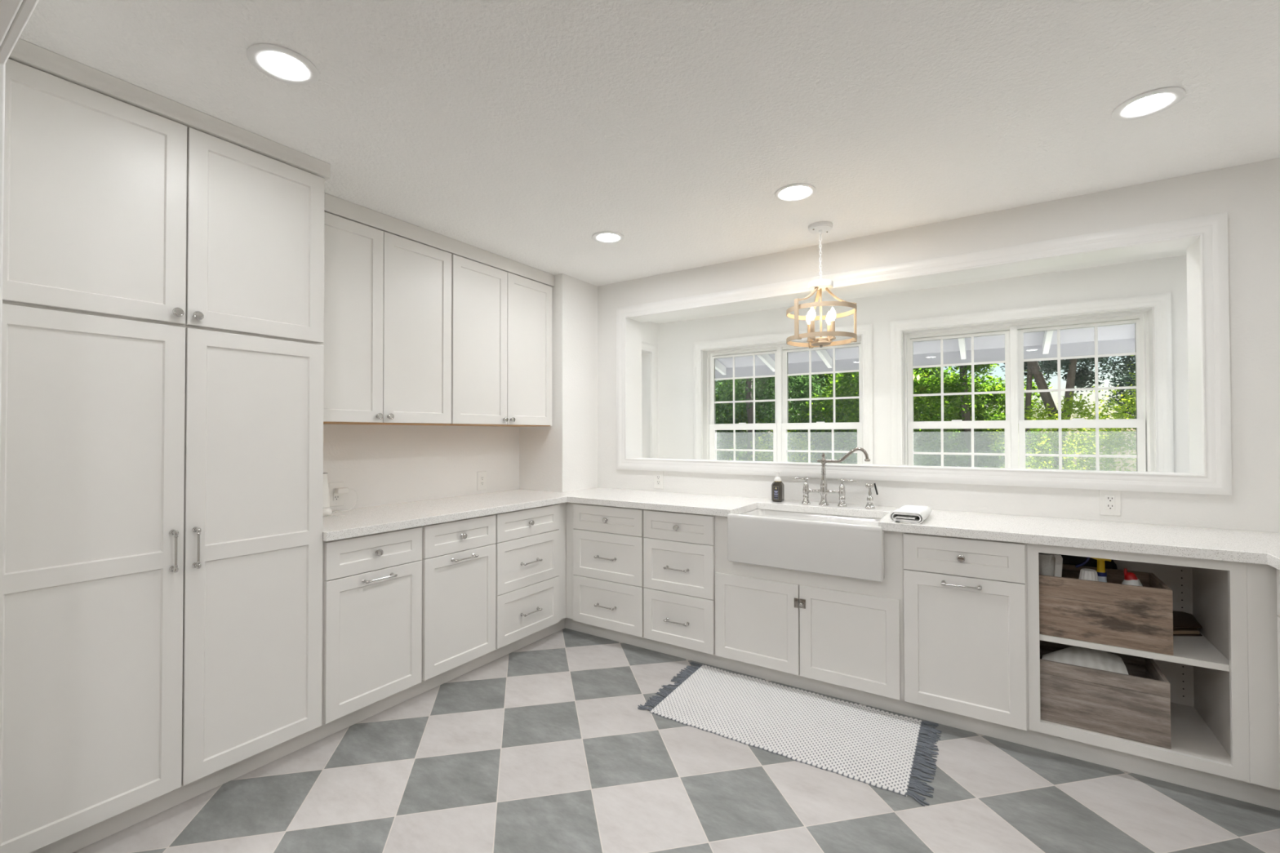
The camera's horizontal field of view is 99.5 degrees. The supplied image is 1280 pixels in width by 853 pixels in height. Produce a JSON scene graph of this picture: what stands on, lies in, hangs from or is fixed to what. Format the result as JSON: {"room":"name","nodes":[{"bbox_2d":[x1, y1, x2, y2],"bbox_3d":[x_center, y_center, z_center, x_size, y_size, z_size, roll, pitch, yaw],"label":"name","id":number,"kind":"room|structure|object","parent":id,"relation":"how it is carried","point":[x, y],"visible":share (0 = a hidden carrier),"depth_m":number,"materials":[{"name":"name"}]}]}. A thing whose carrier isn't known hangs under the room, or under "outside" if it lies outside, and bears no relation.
{"room":"kitchen","nodes":[
{"label":"kitchen","id":0,"kind":"room"},
{"bbox_2d":[323,424,519,511],"bbox_3d":[-1.715,0.138,2.908,0.120,2.458,2.795,-1,-1,33],"label":"wall","id":1,"kind":"structure","parent":0,"point":[384,464],"depth_m":3.31,"materials":[{"name":"white paint"}]},
{"bbox_2d":[328,481,343,506],"bbox_3d":[-1.632,0.365,2.913,0.008,0.128,0.082,-1,-1,33],"label":"wall outlet","id":2,"kind":"object","parent":1,"relation":"attached to","point":[335,500],"visible":0.94,"depth_m":2.91,"materials":[{"name":"white plastic"}]},
{"bbox_2d":[333,488,339,501],"bbox_3d":[-1.630,0.364,2.912,0.003,0.066,0.033,-1,-1,33],"label":"receptacle","id":3,"kind":"object","parent":2,"relation":"attached to","point":[335,496],"depth_m":2.91,"materials":[{"name":"white plastic"}]},
{"bbox_2d":[320,211,451,425],"bbox_3d":[-1.448,-0.509,2.870,0.374,0.992,0.835,-1,-1,33],"label":"upper cabinet","id":4,"kind":"object","parent":1,"relation":"attached to","point":[387,361],"visible":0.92,"depth_m":2.78,"materials":[{"name":"white paint"}]},
{"bbox_2d":[324,192,554,287],"bbox_3d":[-1.222,-1.046,3.248,0.348,0.082,1.706,-1,-1,33],"label":"crown molding","id":5,"kind":"structure","parent":4,"relation":"attached to","point":[335,206],"depth_m":3.01,"materials":[{"name":"white paint"}]},
{"bbox_2d":[477,471,486,490],"bbox_3d":[-1.091,0.375,3.742,0.008,0.128,0.078,-1,-1,33],"label":"wall outlet","id":6,"kind":"object","parent":1,"relation":"attached to","point":[482,476],"visible":1,"depth_m":3.74,"materials":[{"name":"white plastic"}]},
{"bbox_2d":[480,475,484,485],"bbox_3d":[-1.089,0.375,3.741,0.003,0.066,0.033,-1,-1,33],"label":"receptacle","id":7,"kind":"object","parent":6,"relation":"attached to","point":[482,477],"depth_m":3.74,"materials":[{"name":"white plastic"}]},
{"bbox_2d":[441,253,551,426],"bbox_3d":[-0.986,-0.501,3.578,0.374,0.992,0.842,-1,-1,33],"label":"upper cabinet","id":8,"kind":"object","parent":1,"relation":"attached to","point":[501,321],"visible":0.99,"depth_m":3.44,"materials":[{"name":"white paint"}]},
{"bbox_2d":[519,273,597,492],"bbox_3d":[-0.606,0.152,4.219,0.545,2.458,0.615,-1,-1,33],"label":"wall","id":9,"kind":"structure","parent":0,"point":[562,456],"depth_m":3.94,"materials":[{"name":"white paint"}]},
{"bbox_2d":[31,618,564,852],"bbox_3d":[-1.224,1.312,2.616,0.019,0.100,2.584,-1,-1,33],"label":"toe kick","id":10,"kind":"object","parent":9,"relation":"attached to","point":[76,842],"depth_m":2.16,"materials":[{"name":"white paint"}]},
{"bbox_2d":[18,0,1279,324],"bbox_3d":[0.496,-1.177,1.202,5.720,0.120,7.450,-1,-1,33],"label":"ceiling","id":11,"kind":"structure","parent":0,"point":[523,131],"depth_m":1.86,"materials":[{"name":"white paint"}]},
{"bbox_2d":[246,43,319,85],"bbox_3d":[-1.091,-1.105,1.661,0.186,0.006,0.186,-1,-1,33],"label":"recessed light","id":12,"kind":"object","parent":11,"relation":"in","point":[279,63],"visible":1,"depth_m":1.65,"materials":[{"name":"white plastic"}]},
{"bbox_2d":[591,231,624,243],"bbox_3d":[-0.183,-1.088,3.122,0.186,0.006,0.186,-1,-1,33],"label":"recessed light","id":13,"kind":"object","parent":11,"relation":"in","point":[603,237],"visible":1,"depth_m":3.12,"materials":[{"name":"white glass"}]},
{"bbox_2d":[774,182,816,201],"bbox_3d":[0.729,-1.097,2.546,0.186,0.006,0.186,-1,-1,33],"label":"recessed light","id":14,"kind":"object","parent":11,"relation":"in","point":[801,191],"visible":1,"depth_m":2.54,"materials":[{"name":"white plastic"}]},
{"bbox_2d":[786,221,857,348],"bbox_3d":[0.984,-0.763,2.953,0.364,0.666,0.364,0,-1,2],"label":"pendant light","id":15,"kind":"object","parent":11,"relation":"hanging from","point":[820,227],"visible":1,"depth_m":2.90,"materials":[{"name":"gold metal"}]},
{"bbox_2d":[1111,86,1185,120],"bbox_3d":[1.747,-1.108,1.867,0.186,0.006,0.186,-1,-1,33],"label":"recessed light","id":16,"kind":"object","parent":11,"relation":"in","point":[1155,101],"visible":1,"depth_m":1.86,"materials":[{"name":"white plastic"}]},
{"bbox_2d":[641,321,657,457],"bbox_3d":[-0.224,0.162,5.102,0.150,2.458,1.280,-1,-1,33],"label":"wall","id":17,"kind":"structure","parent":0,"point":[649,329],"depth_m":5.52,"materials":[{"name":"white paint"}]},
{"bbox_2d":[641,341,657,457],"bbox_3d":[-0.235,0.020,5.114,0.222,1.710,1.153,-1,-1,33],"label":"window","id":18,"kind":"structure","parent":17,"relation":"in","point":[649,398],"depth_m":5.50,"materials":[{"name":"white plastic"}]},
{"bbox_2d":[73,628,1279,852],"bbox_3d":[0.796,1.376,1.622,5.720,0.060,3.410,-1,-1,33],"label":"floor","id":19,"kind":"structure","parent":0,"point":[546,745],"depth_m":1.97,"materials":[{"name":"tile"}]},
{"bbox_2d":[0,58,324,852],"bbox_3d":[-1.825,0.098,2.049,0.626,2.314,0.936,-1,-1,33],"label":"pantry cabinet","id":20,"kind":"object","parent":19,"relation":"on","point":[162,455],"visible":1,"depth_m":1.82,"materials":[{"name":"white paint"}]},
{"bbox_2d":[8,38,330,181],"bbox_3d":[-1.814,-1.083,2.062,0.639,0.036,0.967,-1,-1,33],"label":"crown molding","id":21,"kind":"structure","parent":20,"relation":"attached to","point":[24,52],"depth_m":1.83,"materials":[{"name":"white paint"}]},
{"bbox_2d":[321,526,422,724],"bbox_3d":[-1.418,0.875,2.622,0.587,0.772,0.482,-1,-1,33],"label":"base cabinet","id":22,"kind":"object","parent":19,"relation":"on","point":[372,584],"visible":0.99,"depth_m":2.46,"materials":[{"name":"white paint"}]},
{"bbox_2d":[322,487,1279,570],"bbox_3d":[0.575,0.460,2.300,4.373,0.040,2.110,-1,-1,33],"label":"countertop","id":23,"kind":"structure","parent":22,"relation":"on","point":[1263,548],"depth_m":2.51,"materials":[{"name":"stone"}]},
{"bbox_2d":[322,472,346,515],"bbox_3d":[-1.562,0.343,2.729,0.153,0.214,0.074,0,-1,21],"label":"gadget","id":24,"kind":"object","parent":23,"relation":"on","point":[326,511],"visible":0.56,"depth_m":2.73,"materials":[{"name":"white plastic"}]},
{"bbox_2d":[332,487,357,513],"bbox_3d":[-1.600,0.390,2.893,0.070,0.120,0.175,0,-1,16],"label":"power adapter","id":25,"kind":"object","parent":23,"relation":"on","point":[343,490],"visible":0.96,"depth_m":2.90,"materials":[{"name":"white plastic"}]},
{"bbox_2d":[771,471,784,502],"bbox_3d":[0.830,0.361,3.267,0.064,0.182,0.065,-1,-1,33],"label":"soap bottle","id":26,"kind":"object","parent":23,"relation":"on","point":[777,486],"visible":1,"depth_m":3.25,"materials":[{"name":"grey plastic"}]},
{"bbox_2d":[727,509,884,582],"bbox_3d":[0.911,0.594,2.883,0.770,0.254,0.447,-1,-1,33],"label":"farmhouse sink","id":27,"kind":"object","parent":23,"relation":"in","point":[838,545],"visible":0.9,"depth_m":2.69,"materials":[{"name":"white ceramic"}]},
{"bbox_2d":[741,509,881,525],"bbox_3d":[0.929,0.600,2.911,0.752,0.224,0.380,-1,-1,33],"label":"basin","id":28,"kind":"object","parent":27,"relation":"in","point":[775,513],"depth_m":3.05,"materials":[{"name":"white ceramic"}]},
{"bbox_2d":[792,447,870,506],"bbox_3d":[1.079,0.283,3.081,0.432,0.333,0.059,-1,-1,33],"label":"bridge faucet","id":29,"kind":"object","parent":23,"relation":"on","point":[824,491],"visible":1,"depth_m":3.08,"materials":[{"name":"silver metal"}]},
{"bbox_2d":[864,483,878,508],"bbox_3d":[1.266,0.378,2.965,0.068,0.138,0.053,-1,-1,33],"label":"sprayer","id":30,"kind":"object","parent":23,"relation":"on","point":[869,504],"visible":1,"depth_m":2.96,"materials":[{"name":"silver metal"}]},
{"bbox_2d":[889,505,931,524],"bbox_3d":[1.301,0.417,2.602,0.146,0.050,0.352,-1,-1,33],"label":"folded towel","id":31,"kind":"object","parent":23,"relation":"on","point":[906,514],"visible":1,"depth_m":2.51,"materials":[{"name":"white fabric"}]},
{"bbox_2d":[421,514,496,680],"bbox_3d":[-1.157,0.880,3.022,0.587,0.772,0.472,-1,-1,33],"label":"base cabinet","id":32,"kind":"object","parent":19,"relation":"on","point":[459,556],"visible":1,"depth_m":2.87,"materials":[{"name":"white paint"}]},
{"bbox_2d":[494,503,559,648],"bbox_3d":[-0.884,0.885,3.446,0.580,0.772,0.537,-1,-1,33],"label":"base cabinet","id":33,"kind":"object","parent":19,"relation":"on","point":[527,540],"visible":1,"depth_m":3.28,"materials":[{"name":"white paint"}]},
{"bbox_2d":[557,502,565,620],"bbox_3d":[-0.523,0.886,3.580,0.020,0.772,0.081,-1,-1,33],"label":"cabinet filler","id":34,"kind":"structure","parent":33,"relation":"attached to","point":[562,575],"depth_m":3.58,"materials":[{"name":"white paint"}]},
{"bbox_2d":[573,502,644,637],"bbox_3d":[-0.072,0.885,3.621,0.549,0.772,0.580,-1,-1,33],"label":"base cabinet","id":35,"kind":"object","parent":19,"relation":"on","point":[608,540],"visible":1,"depth_m":3.39,"materials":[{"name":"white paint"}]},
{"bbox_2d":[565,502,574,619],"bbox_3d":[-0.458,0.886,3.598,0.070,0.772,0.019,-1,-1,33],"label":"cabinet filler","id":36,"kind":"structure","parent":35,"relation":"attached to","point":[569,506],"depth_m":3.59,"materials":[{"name":"white paint"}]},
{"bbox_2d":[643,509,715,654],"bbox_3d":[0.355,0.881,3.342,0.470,0.772,0.580,-1,-1,33],"label":"base cabinet","id":37,"kind":"object","parent":19,"relation":"on","point":[679,548],"visible":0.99,"depth_m":3.12,"materials":[{"name":"white paint"}]},
{"bbox_2d":[637,662,942,806],"bbox_3d":[0.660,1.351,2.523,1.284,0.013,0.654,-1,-1,33],"label":"woven rug","id":38,"kind":"object","parent":19,"relation":"on","point":[877,748],"visible":1,"depth_m":2.44,"materials":[{"name":"fabric"}]},
{"bbox_2d":[715,515,903,700],"bbox_3d":[0.948,0.862,2.958,0.945,0.799,0.576,-1,-1,33],"label":"base cabinet","id":39,"kind":"object","parent":19,"relation":"on","point":[846,632],"visible":0.92,"depth_m":2.70,"materials":[{"name":"white paint"}]},
{"bbox_2d":[564,617,1279,810],"bbox_3d":[0.895,1.310,2.788,3.344,0.100,0.018,-1,-1,33],"label":"toe kick","id":40,"kind":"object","parent":39,"relation":"attached to","point":[1246,792],"depth_m":2.35,"materials":[{"name":"white paint"}]},
{"bbox_2d":[902,532,1028,731],"bbox_3d":[1.537,0.869,2.567,0.467,0.772,0.587,-1,-1,33],"label":"base cabinet","id":41,"kind":"object","parent":19,"relation":"on","point":[965,600],"visible":1,"depth_m":2.35,"materials":[{"name":"white paint"}]},
{"bbox_2d":[1026,543,1249,782],"bbox_3d":[2.009,0.865,2.287,0.628,0.772,0.520,-1,-1,33],"label":"base cabinet","id":42,"kind":"object","parent":19,"relation":"on","point":[1206,674],"visible":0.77,"depth_m":2.10,"materials":[{"name":"white paint"}]},
{"bbox_2d":[1058,554,1117,569],"bbox_3d":[2.021,0.689,2.497,0.299,0.341,0.136,-1,-1,33],"label":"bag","id":43,"kind":"object","parent":42,"relation":"on","point":[1067,559],"visible":0.05,"depth_m":2.44,"materials":[{"name":"black plastic"}]},
{"bbox_2d":[1039,640,1171,749],"bbox_3d":[1.901,1.086,2.274,0.408,0.244,0.335,-1,-1,33],"label":"wooden crate","id":44,"kind":"object","parent":42,"relation":"in","point":[1135,706],"visible":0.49,"depth_m":2.13,"materials":[{"name":"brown wood"}]},
{"bbox_2d":[1041,646,1128,675],"bbox_3d":[1.842,1.059,2.260,0.282,0.255,0.185,-1,-1,33],"label":"bundle","id":45,"kind":"object","parent":44,"relation":"in","point":[1074,655],"visible":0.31,"depth_m":2.23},
{"bbox_2d":[1039,564,1173,655],"bbox_3d":[1.895,0.736,2.261,0.418,0.242,0.302,-1,-1,33],"label":"wooden crate","id":46,"kind":"object","parent":42,"relation":"on","point":[1111,612],"visible":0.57,"depth_m":2.13,"materials":[{"name":"brown wood"}]},
{"bbox_2d":[1038,552,1058,576],"bbox_3d":[1.772,0.699,2.354,0.080,0.298,0.080,-1,-1,33],"label":"paper towel roll","id":47,"kind":"object","parent":46,"relation":"in","point":[1046,561],"visible":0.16,"depth_m":2.33,"materials":[{"name":"white paper"}]},
{"bbox_2d":[1053,555,1062,577],"bbox_3d":[1.771,0.697,2.297,0.038,0.302,0.017,0,-1,17],"label":"folded cloth","id":48,"kind":"object","parent":46,"relation":"in","point":[1059,560],"visible":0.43,"depth_m":2.29,"materials":[{"name":"white fabric"}]},
{"bbox_2d":[1078,568,1098,581],"bbox_3d":[1.852,0.719,2.236,0.070,0.255,0.070,-1,-1,33],"label":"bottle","id":49,"kind":"object","parent":46,"relation":"in","point":[1085,574],"visible":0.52,"depth_m":2.22,"materials":[{"name":"white plastic"}]},
{"bbox_2d":[1075,557,1111,582],"bbox_3d":[1.889,0.688,2.260,0.116,0.318,0.064,-1,-1,33],"label":"spray bottle","id":50,"kind":"object","parent":46,"relation":"in","point":[1102,575],"visible":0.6,"depth_m":2.24,"materials":[{"name":"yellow plastic"}]},
{"bbox_2d":[1121,568,1142,586],"bbox_3d":[1.985,0.711,2.185,0.072,0.270,0.072,-1,-1,33],"label":"detergent bottle","id":51,"kind":"object","parent":46,"relation":"in","point":[1130,578],"visible":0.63,"depth_m":2.18,"materials":[{"name":"white"}]},
{"bbox_2d":[1039,632,1229,671],"bbox_3d":[2.010,0.870,2.293,0.580,0.024,0.487,-1,-1,33],"label":"shelf","id":52,"kind":"object","parent":42,"relation":"attached to","point":[1202,651],"depth_m":2.08,"materials":[{"name":"white paint"}]},
{"bbox_2d":[1172,610,1202,635],"bbox_3d":[2.255,0.830,2.278,0.138,0.055,0.231,-1,-1,33],"label":"leather folder","id":53,"kind":"object","parent":42,"relation":"on","point":[1184,624],"visible":0.54,"depth_m":2.24,"materials":[{"name":"brown leather"}]},
{"bbox_2d":[1246,563,1279,790],"bbox_3d":[2.171,0.859,1.883,0.084,0.772,0.019,-1,-1,33],"label":"cabinet end panel","id":54,"kind":"structure","parent":42,"relation":"attached to","point":[1261,580],"depth_m":1.88,"materials":[{"name":"white paint"}]},
{"bbox_2d":[1276,568,1279,765],"bbox_3d":[2.223,0.854,1.449,0.580,0.772,0.642,-1,-1,33],"label":"base cabinet","id":55,"kind":"object","parent":19,"relation":"on","point":[1277,571],"visible":0.93,"depth_m":1.84,"materials":[{"name":"white paint"}]},
{"bbox_2d":[657,254,1189,472],"bbox_3d":[2.508,0.146,4.202,5.650,2.458,0.200,-1,-1,33],"label":"wall","id":56,"kind":"structure","parent":0,"point":[676,340],"depth_m":4.35,"materials":[{"name":"white paint"}]},
{"bbox_2d":[693,323,873,464],"bbox_3d":[1.281,0.016,4.993,1.650,1.710,0.222,-1,-1,33],"label":"window","id":57,"kind":"structure","parent":56,"relation":"in","point":[705,428],"depth_m":5.03,"materials":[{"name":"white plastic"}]},
{"bbox_2d":[714,353,774,423],"bbox_3d":[1.009,-0.356,5.264,0.629,0.659,0.004,-1,-1,33],"label":"grille","id":58,"kind":"object","parent":57,"relation":"attached to","point":[732,355],"depth_m":5.30,"materials":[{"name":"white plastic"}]},
{"bbox_2d":[715,429,773,461],"bbox_3d":[1.001,0.368,5.215,0.593,0.674,0.005,-1,-1,33],"label":"grille","id":59,"kind":"object","parent":57,"relation":"attached to","point":[735,450],"depth_m":5.23,"materials":[{"name":"white plastic"}]},
{"bbox_2d":[786,429,857,462],"bbox_3d":[1.609,0.362,4.818,0.619,0.674,0.005,-1,-1,33],"label":"grille","id":60,"kind":"object","parent":57,"relation":"attached to","point":[833,451],"depth_m":4.85,"materials":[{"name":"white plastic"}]},
{"bbox_2d":[786,346,858,422],"bbox_3d":[1.632,-0.363,4.858,0.630,0.659,0.004,-1,-1,33],"label":"grille","id":61,"kind":"object","parent":57,"relation":"attached to","point":[799,349],"depth_m":4.90,"materials":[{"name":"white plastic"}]},
{"bbox_2d":[890,292,1173,472],"bbox_3d":[2.780,0.001,4.015,1.656,1.710,0.222,-1,-1,33],"label":"window","id":62,"kind":"structure","parent":56,"relation":"in","point":[1149,393],"depth_m":3.94,"materials":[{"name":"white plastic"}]},
{"bbox_2d":[912,334,1005,421],"bbox_3d":[2.509,-0.372,4.286,0.630,0.659,0.004,-1,-1,33],"label":"grille","id":63,"kind":"object","parent":62,"relation":"attached to","point":[941,338],"depth_m":4.29,"materials":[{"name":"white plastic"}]},
{"bbox_2d":[913,428,1004,466],"bbox_3d":[2.486,0.353,4.246,0.620,0.674,0.005,-1,-1,33],"label":"grille","id":64,"kind":"object","parent":62,"relation":"attached to","point":[942,453],"depth_m":4.25,"materials":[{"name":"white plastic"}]},
{"bbox_2d":[1023,324,1137,419],"bbox_3d":[3.131,-0.378,3.880,0.629,0.659,0.004,-1,-1,33],"label":"grille","id":65,"kind":"object","parent":62,"relation":"attached to","point":[1096,389],"depth_m":3.85,"materials":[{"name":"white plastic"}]},
{"bbox_2d":[1025,427,1137,470],"bbox_3d":[3.109,0.347,3.840,0.619,0.674,0.005,-1,-1,33],"label":"grille","id":66,"kind":"object","parent":62,"relation":"attached to","point":[1097,455],"depth_m":3.82,"materials":[{"name":"white plastic"}]},
{"bbox_2d":[715,323,1135,378],"bbox_3d":[2.811,-0.761,4.634,7.600,0.383,0.832,-1,-1,33],"label":"roof eave","id":67,"kind":"object","parent":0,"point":[1115,339],"visible":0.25,"depth_m":4.89,"materials":[{"name":"grey paint"}]},
{"bbox_2d":[597,157,1279,533],"bbox_3d":[1.437,0.134,3.128,4.070,2.458,0.210,-1,-1,33],"label":"wall","id":68,"kind":"structure","parent":0,"point":[1249,193],"depth_m":2.58,"materials":[{"name":"white paint"}]},
{"bbox_2d":[653,471,663,488],"bbox_3d":[0.132,0.378,3.846,0.080,0.128,0.008,-1,-1,33],"label":"wall outlet","id":69,"kind":"object","parent":68,"relation":"attached to","point":[658,475],"visible":1,"depth_m":3.84,"materials":[{"name":"white plastic"}]},
{"bbox_2d":[656,475,660,484],"bbox_3d":[0.131,0.378,3.844,0.033,0.066,0.003,-1,-1,33],"label":"receptacle","id":70,"kind":"object","parent":69,"relation":"attached to","point":[658,477],"depth_m":3.84,"materials":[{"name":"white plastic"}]},
{"bbox_2d":[616,212,1231,495],"bbox_3d":[1.222,-0.296,3.261,3.191,1.202,0.232,-1,-1,33],"label":"window frame","id":71,"kind":"structure","parent":68,"relation":"attached to","point":[1211,230],"depth_m":2.68,"materials":[{"name":"white paint"}]},
{"bbox_2d":[1099,489,1120,515],"bbox_3d":[2.178,0.353,2.511,0.076,0.120,0.008,-1,-1,33],"label":"wall outlet","id":72,"kind":"object","parent":68,"relation":"attached to","point":[1109,500],"visible":1,"depth_m":2.51,"materials":[{"name":"white plastic"}]},
{"bbox_2d":[1105,495,1115,510],"bbox_3d":[2.177,0.353,2.510,0.033,0.066,0.003,-1,-1,33],"label":"receptacle","id":73,"kind":"object","parent":72,"relation":"attached to","point":[1109,500],"depth_m":2.51,"materials":[{"name":"white plastic"}]},
{"bbox_2d":[1097,576,1106,582],"bbox_3d":[1.911,0.733,2.245,0.064,0.228,0.064,-1,-1,33],"label":"bottle","id":74,"kind":"object","parent":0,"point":[1101,579],"depth_m":2.23,"materials":[{"name":"white plastic"}]},
{"bbox_3d":[-0.560,0.156,0.569,4.620,2.558,0.140,-1,-1,33],"label":"wall","id":75,"kind":"structure","parent":0,"visible":0},
{"bbox_2d":[0,0,39,454],"bbox_3d":[-0.322,0.248,0.411,3.030,2.370,0.147,-1,-1,33],"label":"door frame","id":76,"kind":"structure","parent":75,"relation":"attached to","point":[27,7],"depth_m":1.22,"materials":[{"name":"white paint"}]},
{"label":"outside","id":77,"kind":"structure","parent":0,"visible":0},
{"bbox_3d":[8.501,1.832,13.683,32.000,0.100,17.240,-1,-1,33],"label":"lawn","id":78,"kind":"structure","parent":77,"visible":0},
{"bbox_2d":[737,429,817,462],"bbox_3d":[2.193,0.887,8.282,1.856,1.791,1.339,-1,-1,33],"label":"shrub","id":79,"kind":"object","parent":78,"relation":"on","point":[804,442],"visible":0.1,"depth_m":8.25,"materials":[{"name":"green plant"}]},
{"bbox_2d":[715,373,857,463],"bbox_3d":[1.982,0.149,9.541,3.320,3.401,2.682,0,-1,-2],"label":"evergreen tree","id":80,"kind":"object","parent":78,"relation":"on","point":[768,383],"visible":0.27,"depth_m":9.13,"materials":[{"name":"green plant"}]},
{"bbox_2d":[715,366,1039,466],"bbox_3d":[3.915,0.263,11.343,7.308,4.390,1.863,-1,-1,33],"label":"hedge","id":81,"kind":"object","parent":78,"relation":"on","point":[926,370],"visible":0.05,"depth_m":11.23,"materials":[{"name":"green plant"}]},
{"bbox_2d":[797,368,964,466],"bbox_3d":[3.769,0.142,8.771,2.506,3.296,2.465,0,-1,27],"label":"maple tree","id":82,"kind":"object","parent":78,"relation":"on","point":[849,383],"visible":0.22,"depth_m":8.13,"materials":[{"name":"green plant"}]},
{"bbox_2d":[913,363,1075,469],"bbox_3d":[5.346,0.077,8.680,2.424,3.406,2.125,0,-1,20],"label":"maple tree","id":83,"kind":"object","parent":78,"relation":"on","point":[962,384],"visible":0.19,"depth_m":8.59,"materials":[{"name":"green plant"}]},
{"bbox_2d":[984,384,1136,471],"bbox_3d":[5.508,0.619,6.690,1.448,2.268,1.884,0,-1,-33],"label":"shrub","id":84,"kind":"object","parent":78,"relation":"on","point":[1086,445],"visible":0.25,"depth_m":6.64,"materials":[{"name":"green plant"}]},
{"bbox_2d":[995,355,1135,469],"bbox_3d":[5.572,0.031,7.253,1.778,3.453,1.692,0,-1,4],"label":"forked tree","id":85,"kind":"object","parent":78,"relation":"on","point":[1080,380],"visible":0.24,"depth_m":7.17,"materials":[{"name":"brown plant"}]},
{"bbox_2d":[1102,369,1136,430],"bbox_3d":[9.286,-0.657,8.724,2.666,4.851,2.334,-1,-1,33],"label":"cedar tree","id":86,"kind":"object","parent":78,"relation":"on","point":[1124,384],"visible":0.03,"depth_m":9.47,"materials":[{"name":"green plant"}]},
{"bbox_2d":[1112,355,1136,414],"bbox_3d":[6.571,0.357,6.209,1.731,2.775,1.471,-1,-1,33],"label":"tree","id":87,"kind":"object","parent":78,"relation":"on","point":[1128,400],"visible":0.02,"depth_m":6.70,"materials":[{"name":"green plant"}]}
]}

